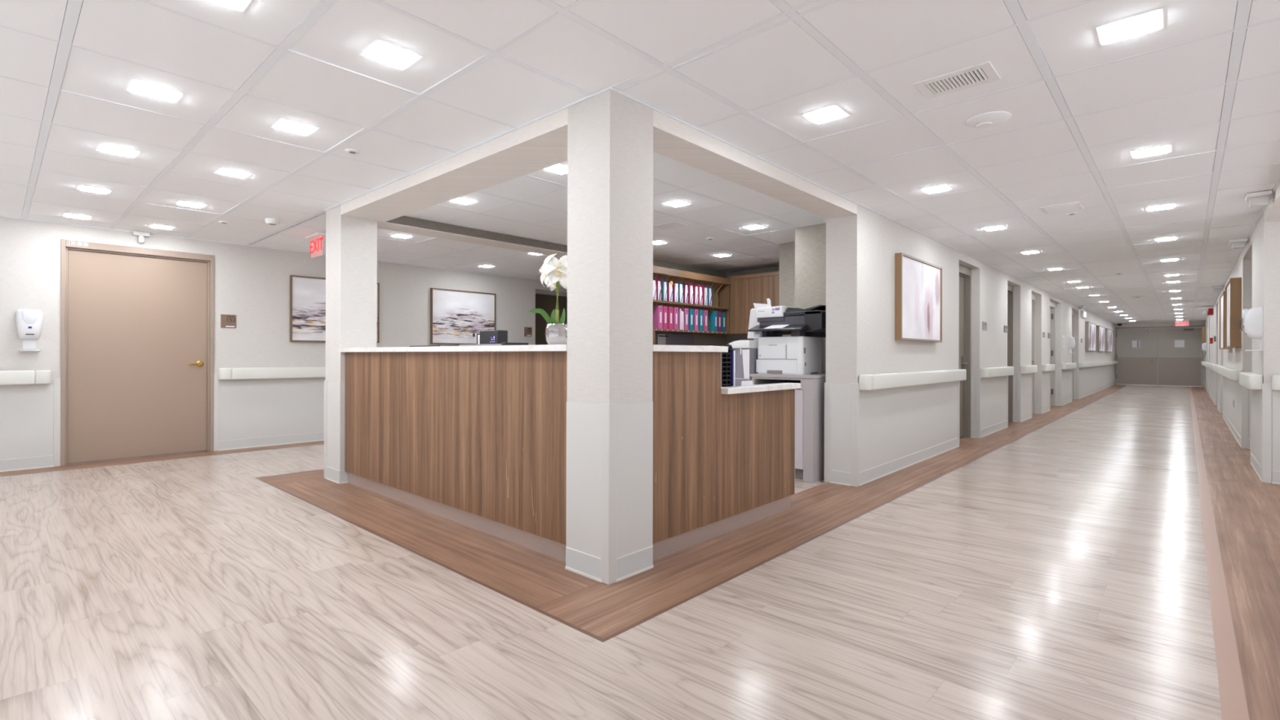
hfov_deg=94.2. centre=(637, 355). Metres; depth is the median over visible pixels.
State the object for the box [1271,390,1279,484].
wall
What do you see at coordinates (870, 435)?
wall
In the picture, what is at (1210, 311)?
fire alarm strobe
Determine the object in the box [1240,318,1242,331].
room sign
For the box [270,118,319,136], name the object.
recessed light
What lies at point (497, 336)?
terminal
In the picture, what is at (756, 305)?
paper sheet
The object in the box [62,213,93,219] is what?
recessed light
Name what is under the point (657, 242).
recessed light
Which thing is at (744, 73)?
ceiling
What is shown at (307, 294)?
framed picture
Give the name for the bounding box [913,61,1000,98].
ceiling vent
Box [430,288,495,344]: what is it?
framed picture
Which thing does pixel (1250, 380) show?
handrail
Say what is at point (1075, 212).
sprinkler cover
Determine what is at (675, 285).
open folder
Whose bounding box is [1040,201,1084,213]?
ceiling hatch
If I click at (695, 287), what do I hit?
open folder
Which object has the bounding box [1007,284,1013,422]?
door
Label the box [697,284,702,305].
open folder
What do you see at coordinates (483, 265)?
recessed light
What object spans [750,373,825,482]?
base cabinet
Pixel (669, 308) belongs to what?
binder
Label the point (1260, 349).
drip tray
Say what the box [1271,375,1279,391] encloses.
handrail
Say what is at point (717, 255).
recessed light
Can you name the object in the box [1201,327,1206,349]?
framed picture
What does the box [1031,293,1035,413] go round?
door
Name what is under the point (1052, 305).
door
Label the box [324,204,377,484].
column
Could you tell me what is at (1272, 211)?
wall
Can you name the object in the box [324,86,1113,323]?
ceiling beam
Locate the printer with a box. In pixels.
[747,305,826,374]
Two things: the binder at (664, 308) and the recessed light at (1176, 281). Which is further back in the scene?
the recessed light at (1176, 281)
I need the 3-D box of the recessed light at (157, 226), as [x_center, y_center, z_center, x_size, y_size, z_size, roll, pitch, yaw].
[-4.708,-1.267,5.888,0.190,0.007,0.190,0,0,43]
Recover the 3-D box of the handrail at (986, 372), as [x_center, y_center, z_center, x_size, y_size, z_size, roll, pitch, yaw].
[5.106,0.233,8.414,0.091,0.130,1.641,0,0,43]
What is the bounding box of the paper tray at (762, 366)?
[755,359,797,373]
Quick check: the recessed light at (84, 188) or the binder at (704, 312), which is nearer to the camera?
the recessed light at (84, 188)
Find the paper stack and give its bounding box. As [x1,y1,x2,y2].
[459,343,501,346]
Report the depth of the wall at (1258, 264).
5.77 m
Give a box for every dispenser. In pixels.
[15,309,43,351]
[1068,336,1075,353]
[1201,342,1206,351]
[1243,306,1262,351]
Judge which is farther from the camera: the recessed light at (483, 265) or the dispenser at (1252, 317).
the recessed light at (483, 265)
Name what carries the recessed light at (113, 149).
in the ceiling
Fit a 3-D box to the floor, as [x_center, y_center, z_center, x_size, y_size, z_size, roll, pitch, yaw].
[6.998,1.098,12.755,10.200,0.001,30.900,0,0,43]
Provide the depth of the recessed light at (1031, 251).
7.18 m
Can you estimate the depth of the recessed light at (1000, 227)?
5.82 m
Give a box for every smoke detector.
[264,217,279,225]
[965,111,1011,128]
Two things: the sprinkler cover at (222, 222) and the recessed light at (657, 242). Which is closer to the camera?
the sprinkler cover at (222, 222)
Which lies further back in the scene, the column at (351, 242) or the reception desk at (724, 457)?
the column at (351, 242)
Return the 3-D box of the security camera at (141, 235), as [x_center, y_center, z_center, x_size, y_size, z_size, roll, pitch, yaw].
[-5.112,-1.213,6.131,0.057,0.114,0.134,0,0,43]
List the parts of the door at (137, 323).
lever handle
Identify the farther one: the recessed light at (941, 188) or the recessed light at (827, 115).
the recessed light at (941, 188)
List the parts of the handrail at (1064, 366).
rail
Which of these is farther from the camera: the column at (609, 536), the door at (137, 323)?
the door at (137, 323)
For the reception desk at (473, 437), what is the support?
on the floor
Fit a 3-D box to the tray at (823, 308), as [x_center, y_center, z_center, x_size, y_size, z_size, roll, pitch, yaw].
[1.564,-0.406,5.357,0.362,0.060,0.290,0,0,43]
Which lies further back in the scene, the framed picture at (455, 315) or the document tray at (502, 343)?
the framed picture at (455, 315)
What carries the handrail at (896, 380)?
attached to the wall at (870, 435)
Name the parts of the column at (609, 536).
wainscot panel, skirting, wainscot panel, skirting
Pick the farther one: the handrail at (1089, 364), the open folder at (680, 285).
the handrail at (1089, 364)
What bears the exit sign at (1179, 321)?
hanging from the ceiling
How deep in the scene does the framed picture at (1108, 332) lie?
20.32 m
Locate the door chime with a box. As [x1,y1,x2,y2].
[1080,311,1086,318]
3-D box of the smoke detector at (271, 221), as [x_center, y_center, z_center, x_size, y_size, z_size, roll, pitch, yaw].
[-3.402,-1.244,5.547,0.124,0.049,0.124,0,0,43]
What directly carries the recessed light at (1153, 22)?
in the ceiling
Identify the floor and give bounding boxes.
[0,384,1279,719]
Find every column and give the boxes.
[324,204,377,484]
[564,89,653,584]
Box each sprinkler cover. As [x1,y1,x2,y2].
[218,221,229,223]
[345,148,359,154]
[1066,211,1078,215]
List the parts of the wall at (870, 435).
skirting, wainscot panel, wainscot panel, skirting, wainscot panel, skirting, wainscot panel, skirting, wainscot panel, wainscot panel, skirting, wainscot panel, wainscot panel, skirting, wainscot panel, wainscot panel, skirting, wainscot panel, wainscot panel, skirting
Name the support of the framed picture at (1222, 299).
attached to the wall at (1258, 264)
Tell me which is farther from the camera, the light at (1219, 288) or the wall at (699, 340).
the light at (1219, 288)
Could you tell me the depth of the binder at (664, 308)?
7.43 m
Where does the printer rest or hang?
on the base cabinet at (810, 398)
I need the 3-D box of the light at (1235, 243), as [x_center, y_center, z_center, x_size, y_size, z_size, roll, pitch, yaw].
[6.474,-1.197,6.416,0.134,0.084,0.220,0,0,43]
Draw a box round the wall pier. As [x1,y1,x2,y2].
[778,222,826,373]
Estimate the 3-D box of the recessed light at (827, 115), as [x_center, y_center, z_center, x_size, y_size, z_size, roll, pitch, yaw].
[0.984,-1.252,3.110,0.190,0.007,0.190,0,0,43]
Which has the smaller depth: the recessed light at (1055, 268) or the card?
the card
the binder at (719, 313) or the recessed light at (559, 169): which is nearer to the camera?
the recessed light at (559, 169)
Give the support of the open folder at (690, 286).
on the wall shelf
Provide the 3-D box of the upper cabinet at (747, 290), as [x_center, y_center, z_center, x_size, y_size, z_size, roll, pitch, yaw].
[1.826,-0.708,8.265,1.725,0.816,0.520,0,0,43]
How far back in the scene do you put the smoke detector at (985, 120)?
3.13 m
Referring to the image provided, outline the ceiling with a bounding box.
[0,0,1279,324]
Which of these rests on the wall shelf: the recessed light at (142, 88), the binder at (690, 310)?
the binder at (690, 310)
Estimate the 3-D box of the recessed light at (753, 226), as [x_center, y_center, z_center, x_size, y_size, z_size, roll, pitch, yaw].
[1.140,-1.252,5.824,0.190,0.007,0.190,0,0,43]
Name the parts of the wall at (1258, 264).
wainscot panel, skirting, wainscot panel, wainscot panel, skirting, wainscot panel, wainscot panel, skirting, skirting, wainscot panel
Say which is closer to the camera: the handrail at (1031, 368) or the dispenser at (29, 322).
the dispenser at (29, 322)
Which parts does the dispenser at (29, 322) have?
drip tray arm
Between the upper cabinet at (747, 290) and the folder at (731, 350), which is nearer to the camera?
the folder at (731, 350)
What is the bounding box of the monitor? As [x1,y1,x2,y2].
[746,308,759,340]
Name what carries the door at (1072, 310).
in the wall at (870, 435)
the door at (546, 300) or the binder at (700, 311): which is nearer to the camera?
the binder at (700, 311)
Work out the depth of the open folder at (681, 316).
7.65 m
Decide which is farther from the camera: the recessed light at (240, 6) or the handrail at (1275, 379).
the handrail at (1275, 379)
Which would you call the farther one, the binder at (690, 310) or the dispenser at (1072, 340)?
the dispenser at (1072, 340)
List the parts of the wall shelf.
support leg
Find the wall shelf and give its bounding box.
[653,265,730,344]
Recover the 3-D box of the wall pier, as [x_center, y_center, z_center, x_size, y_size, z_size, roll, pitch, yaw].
[2.310,-0.083,6.661,1.097,2.337,2.220,0,0,43]
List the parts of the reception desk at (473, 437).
kick plate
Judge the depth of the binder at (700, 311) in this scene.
7.97 m
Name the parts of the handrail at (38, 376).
rail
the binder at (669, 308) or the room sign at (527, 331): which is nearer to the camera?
the binder at (669, 308)
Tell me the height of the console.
1.224 m
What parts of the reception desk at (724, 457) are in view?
kick plate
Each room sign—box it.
[220,314,236,328]
[524,327,532,336]
[982,321,986,329]
[1004,325,1008,333]
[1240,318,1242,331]
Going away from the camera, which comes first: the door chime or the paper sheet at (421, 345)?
the paper sheet at (421, 345)
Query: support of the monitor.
on the console
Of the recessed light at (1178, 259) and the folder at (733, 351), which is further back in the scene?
the recessed light at (1178, 259)
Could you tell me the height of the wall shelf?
1.215 m
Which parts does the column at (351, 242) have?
skirting, wainscot panel, wainscot panel, skirting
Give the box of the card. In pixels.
[741,380,752,385]
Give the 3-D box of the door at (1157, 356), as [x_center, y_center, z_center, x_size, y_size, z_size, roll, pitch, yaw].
[19.312,0.030,22.085,2.450,2.200,0.190,0,0,43]
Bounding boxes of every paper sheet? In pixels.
[408,345,439,346]
[753,302,768,313]
[766,297,771,306]
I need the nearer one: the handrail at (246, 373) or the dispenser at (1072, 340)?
the handrail at (246, 373)
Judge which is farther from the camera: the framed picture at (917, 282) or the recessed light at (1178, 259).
the recessed light at (1178, 259)
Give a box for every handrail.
[0,369,51,385]
[217,366,325,379]
[858,368,966,390]
[980,366,1013,377]
[1020,364,1037,373]
[1041,364,1055,371]
[1061,363,1076,369]
[1079,360,1118,367]
[1204,362,1214,369]
[1211,364,1220,371]
[1216,365,1241,381]
[1239,372,1262,390]
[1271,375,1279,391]
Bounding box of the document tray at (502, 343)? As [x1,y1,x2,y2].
[459,342,528,346]
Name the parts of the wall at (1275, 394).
skirting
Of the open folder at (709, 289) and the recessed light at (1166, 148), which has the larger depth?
the open folder at (709, 289)
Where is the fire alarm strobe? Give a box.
[1202,308,1213,315]
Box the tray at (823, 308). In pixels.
[786,305,826,311]
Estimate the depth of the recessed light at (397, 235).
6.29 m
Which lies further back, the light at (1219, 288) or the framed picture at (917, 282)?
the light at (1219, 288)
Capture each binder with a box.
[653,305,662,328]
[662,306,667,328]
[667,306,672,328]
[672,306,678,329]
[681,307,688,329]
[688,308,693,330]
[693,309,697,330]
[697,309,702,330]
[702,310,707,331]
[708,311,717,331]
[717,311,721,332]
[721,311,725,332]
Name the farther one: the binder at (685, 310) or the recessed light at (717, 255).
the binder at (685, 310)
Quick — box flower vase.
[528,253,567,344]
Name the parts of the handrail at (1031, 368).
rail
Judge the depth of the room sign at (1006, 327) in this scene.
8.94 m
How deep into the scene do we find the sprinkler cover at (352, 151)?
3.66 m
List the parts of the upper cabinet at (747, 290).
door, cornice, door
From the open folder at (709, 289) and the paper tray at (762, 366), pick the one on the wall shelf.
the open folder at (709, 289)
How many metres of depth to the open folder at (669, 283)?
7.50 m
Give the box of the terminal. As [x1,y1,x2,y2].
[472,329,507,344]
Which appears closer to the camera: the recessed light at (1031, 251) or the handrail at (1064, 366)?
the recessed light at (1031, 251)
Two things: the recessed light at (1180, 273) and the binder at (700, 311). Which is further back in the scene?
the recessed light at (1180, 273)
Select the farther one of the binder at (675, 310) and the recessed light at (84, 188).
the binder at (675, 310)
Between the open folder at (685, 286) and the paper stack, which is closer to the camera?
the paper stack
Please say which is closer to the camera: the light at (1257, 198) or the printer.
the light at (1257, 198)
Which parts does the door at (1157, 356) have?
vision pane, vision frame, kick plate, vision frame, vision pane, kick plate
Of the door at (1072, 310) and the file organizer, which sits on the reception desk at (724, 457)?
the file organizer
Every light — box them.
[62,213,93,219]
[76,184,111,194]
[96,142,141,158]
[126,79,184,103]
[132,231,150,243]
[147,223,175,230]
[175,200,207,208]
[208,0,252,13]
[213,167,253,178]
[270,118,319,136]
[358,38,423,71]
[390,233,414,238]
[448,196,479,204]
[479,264,494,267]
[542,163,567,175]
[653,240,668,244]
[662,199,693,207]
[711,253,731,257]
[741,224,767,230]
[800,104,850,124]
[918,183,952,194]
[981,225,1007,231]
[1020,250,1039,253]
[1046,267,1064,270]
[1077,305,1084,309]
[1096,7,1164,46]
[1129,143,1172,159]
[1145,203,1176,211]
[1154,236,1177,241]
[1160,257,1179,262]
[1164,273,1180,275]
[1165,280,1181,283]
[1212,285,1222,291]
[1228,238,1247,248]
[1244,190,1272,207]
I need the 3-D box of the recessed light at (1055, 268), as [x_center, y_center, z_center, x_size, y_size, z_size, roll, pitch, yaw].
[6.015,-1.239,8.566,0.190,0.007,0.190,0,0,43]
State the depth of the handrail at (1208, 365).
14.25 m
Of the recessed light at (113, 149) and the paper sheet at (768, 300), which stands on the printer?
the paper sheet at (768, 300)
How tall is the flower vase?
0.513 m
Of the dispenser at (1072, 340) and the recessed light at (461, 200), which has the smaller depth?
the recessed light at (461, 200)
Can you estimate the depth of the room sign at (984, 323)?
7.97 m
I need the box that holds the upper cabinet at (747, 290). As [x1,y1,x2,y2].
[718,271,779,335]
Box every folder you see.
[653,279,656,300]
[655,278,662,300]
[661,279,667,301]
[666,280,672,302]
[671,280,678,302]
[677,281,683,302]
[678,307,684,329]
[682,282,688,303]
[687,283,693,303]
[693,284,697,304]
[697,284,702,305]
[702,284,707,305]
[706,285,711,306]
[730,349,733,386]
[733,351,734,386]
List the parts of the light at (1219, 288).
plate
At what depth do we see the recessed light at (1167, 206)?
5.00 m
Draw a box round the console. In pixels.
[726,339,757,386]
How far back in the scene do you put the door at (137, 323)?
6.15 m
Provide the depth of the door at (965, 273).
7.88 m
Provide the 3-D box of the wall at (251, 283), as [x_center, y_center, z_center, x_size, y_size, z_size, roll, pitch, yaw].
[-4.533,-0.101,7.000,0.263,2.337,12.200,0,0,43]
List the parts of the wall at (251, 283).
skirting, wainscot panel, skirting, wainscot panel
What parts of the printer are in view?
scanner post, control panel, scanner post, platen lid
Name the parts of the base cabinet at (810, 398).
panel, rail, door, panel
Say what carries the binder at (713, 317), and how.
on the wall shelf
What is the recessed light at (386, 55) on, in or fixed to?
in the ceiling
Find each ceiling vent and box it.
[653,222,686,230]
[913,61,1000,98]
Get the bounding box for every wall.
[0,215,567,471]
[653,259,726,346]
[725,266,779,351]
[824,204,1115,486]
[1115,321,1204,386]
[1204,177,1279,483]
[1264,182,1279,222]
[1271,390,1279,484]
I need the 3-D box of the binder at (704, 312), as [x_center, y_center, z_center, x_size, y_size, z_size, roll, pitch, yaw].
[0.832,-0.470,8.158,0.271,0.285,0.078,0,0,43]
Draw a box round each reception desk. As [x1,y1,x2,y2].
[340,344,567,561]
[652,344,800,560]
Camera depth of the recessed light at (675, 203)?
4.91 m
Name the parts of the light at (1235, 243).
plate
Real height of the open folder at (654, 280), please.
0.275 m
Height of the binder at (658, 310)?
0.285 m
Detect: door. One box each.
[60,239,214,466]
[535,289,567,344]
[958,264,971,437]
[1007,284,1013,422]
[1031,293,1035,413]
[1049,301,1055,405]
[1071,310,1073,399]
[1115,325,1203,386]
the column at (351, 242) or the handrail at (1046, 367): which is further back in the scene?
the handrail at (1046, 367)
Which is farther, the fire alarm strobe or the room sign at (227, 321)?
the fire alarm strobe
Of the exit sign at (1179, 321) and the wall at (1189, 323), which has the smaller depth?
the exit sign at (1179, 321)
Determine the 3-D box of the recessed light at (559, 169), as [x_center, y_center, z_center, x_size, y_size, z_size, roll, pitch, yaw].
[-0.524,-1.256,4.022,0.190,0.007,0.190,0,0,43]
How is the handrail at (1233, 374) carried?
attached to the wall at (1258, 264)
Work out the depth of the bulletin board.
8.11 m
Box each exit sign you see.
[305,231,325,253]
[1174,320,1189,325]
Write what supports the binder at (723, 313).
on the wall shelf
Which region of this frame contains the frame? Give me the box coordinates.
[1062,335,1065,347]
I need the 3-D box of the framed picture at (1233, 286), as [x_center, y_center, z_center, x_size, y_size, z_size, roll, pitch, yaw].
[7.697,-0.520,7.694,0.096,0.840,1.300,0,0,43]
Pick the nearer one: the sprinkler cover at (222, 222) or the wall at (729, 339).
the sprinkler cover at (222, 222)
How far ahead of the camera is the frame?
13.09 m
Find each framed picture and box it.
[289,275,379,342]
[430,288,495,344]
[894,252,942,342]
[1084,321,1096,351]
[1096,325,1105,351]
[1105,328,1112,351]
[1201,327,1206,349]
[1219,291,1232,349]
[1225,277,1241,347]
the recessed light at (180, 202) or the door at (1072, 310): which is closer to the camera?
the recessed light at (180, 202)
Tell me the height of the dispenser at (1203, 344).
0.387 m
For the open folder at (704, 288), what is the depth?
8.05 m
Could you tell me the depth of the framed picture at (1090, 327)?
16.35 m
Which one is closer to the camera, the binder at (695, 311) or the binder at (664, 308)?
the binder at (664, 308)
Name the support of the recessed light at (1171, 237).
in the ceiling
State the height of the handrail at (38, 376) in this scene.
0.130 m
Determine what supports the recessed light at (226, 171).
in the ceiling
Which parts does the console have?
lid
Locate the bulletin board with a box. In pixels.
[654,333,693,345]
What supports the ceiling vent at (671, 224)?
in the ceiling
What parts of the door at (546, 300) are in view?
frame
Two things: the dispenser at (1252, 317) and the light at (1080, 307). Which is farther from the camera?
the light at (1080, 307)
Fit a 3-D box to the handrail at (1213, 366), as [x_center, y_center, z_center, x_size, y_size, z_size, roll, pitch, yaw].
[11.643,0.250,11.976,0.091,0.130,1.530,0,0,43]
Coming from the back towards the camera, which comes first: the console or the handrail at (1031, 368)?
the handrail at (1031, 368)
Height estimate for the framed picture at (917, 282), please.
0.810 m
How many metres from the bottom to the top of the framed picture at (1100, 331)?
0.785 m
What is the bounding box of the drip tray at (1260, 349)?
[1245,338,1262,351]
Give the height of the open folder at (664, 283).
0.275 m
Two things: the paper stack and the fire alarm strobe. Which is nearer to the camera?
the paper stack
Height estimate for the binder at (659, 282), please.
0.275 m
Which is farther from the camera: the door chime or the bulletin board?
the door chime
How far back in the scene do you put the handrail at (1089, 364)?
17.25 m
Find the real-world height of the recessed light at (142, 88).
0.007 m
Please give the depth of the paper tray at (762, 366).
5.37 m
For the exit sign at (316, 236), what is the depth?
6.26 m
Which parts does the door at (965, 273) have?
lever handle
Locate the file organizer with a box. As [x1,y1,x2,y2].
[721,343,732,386]

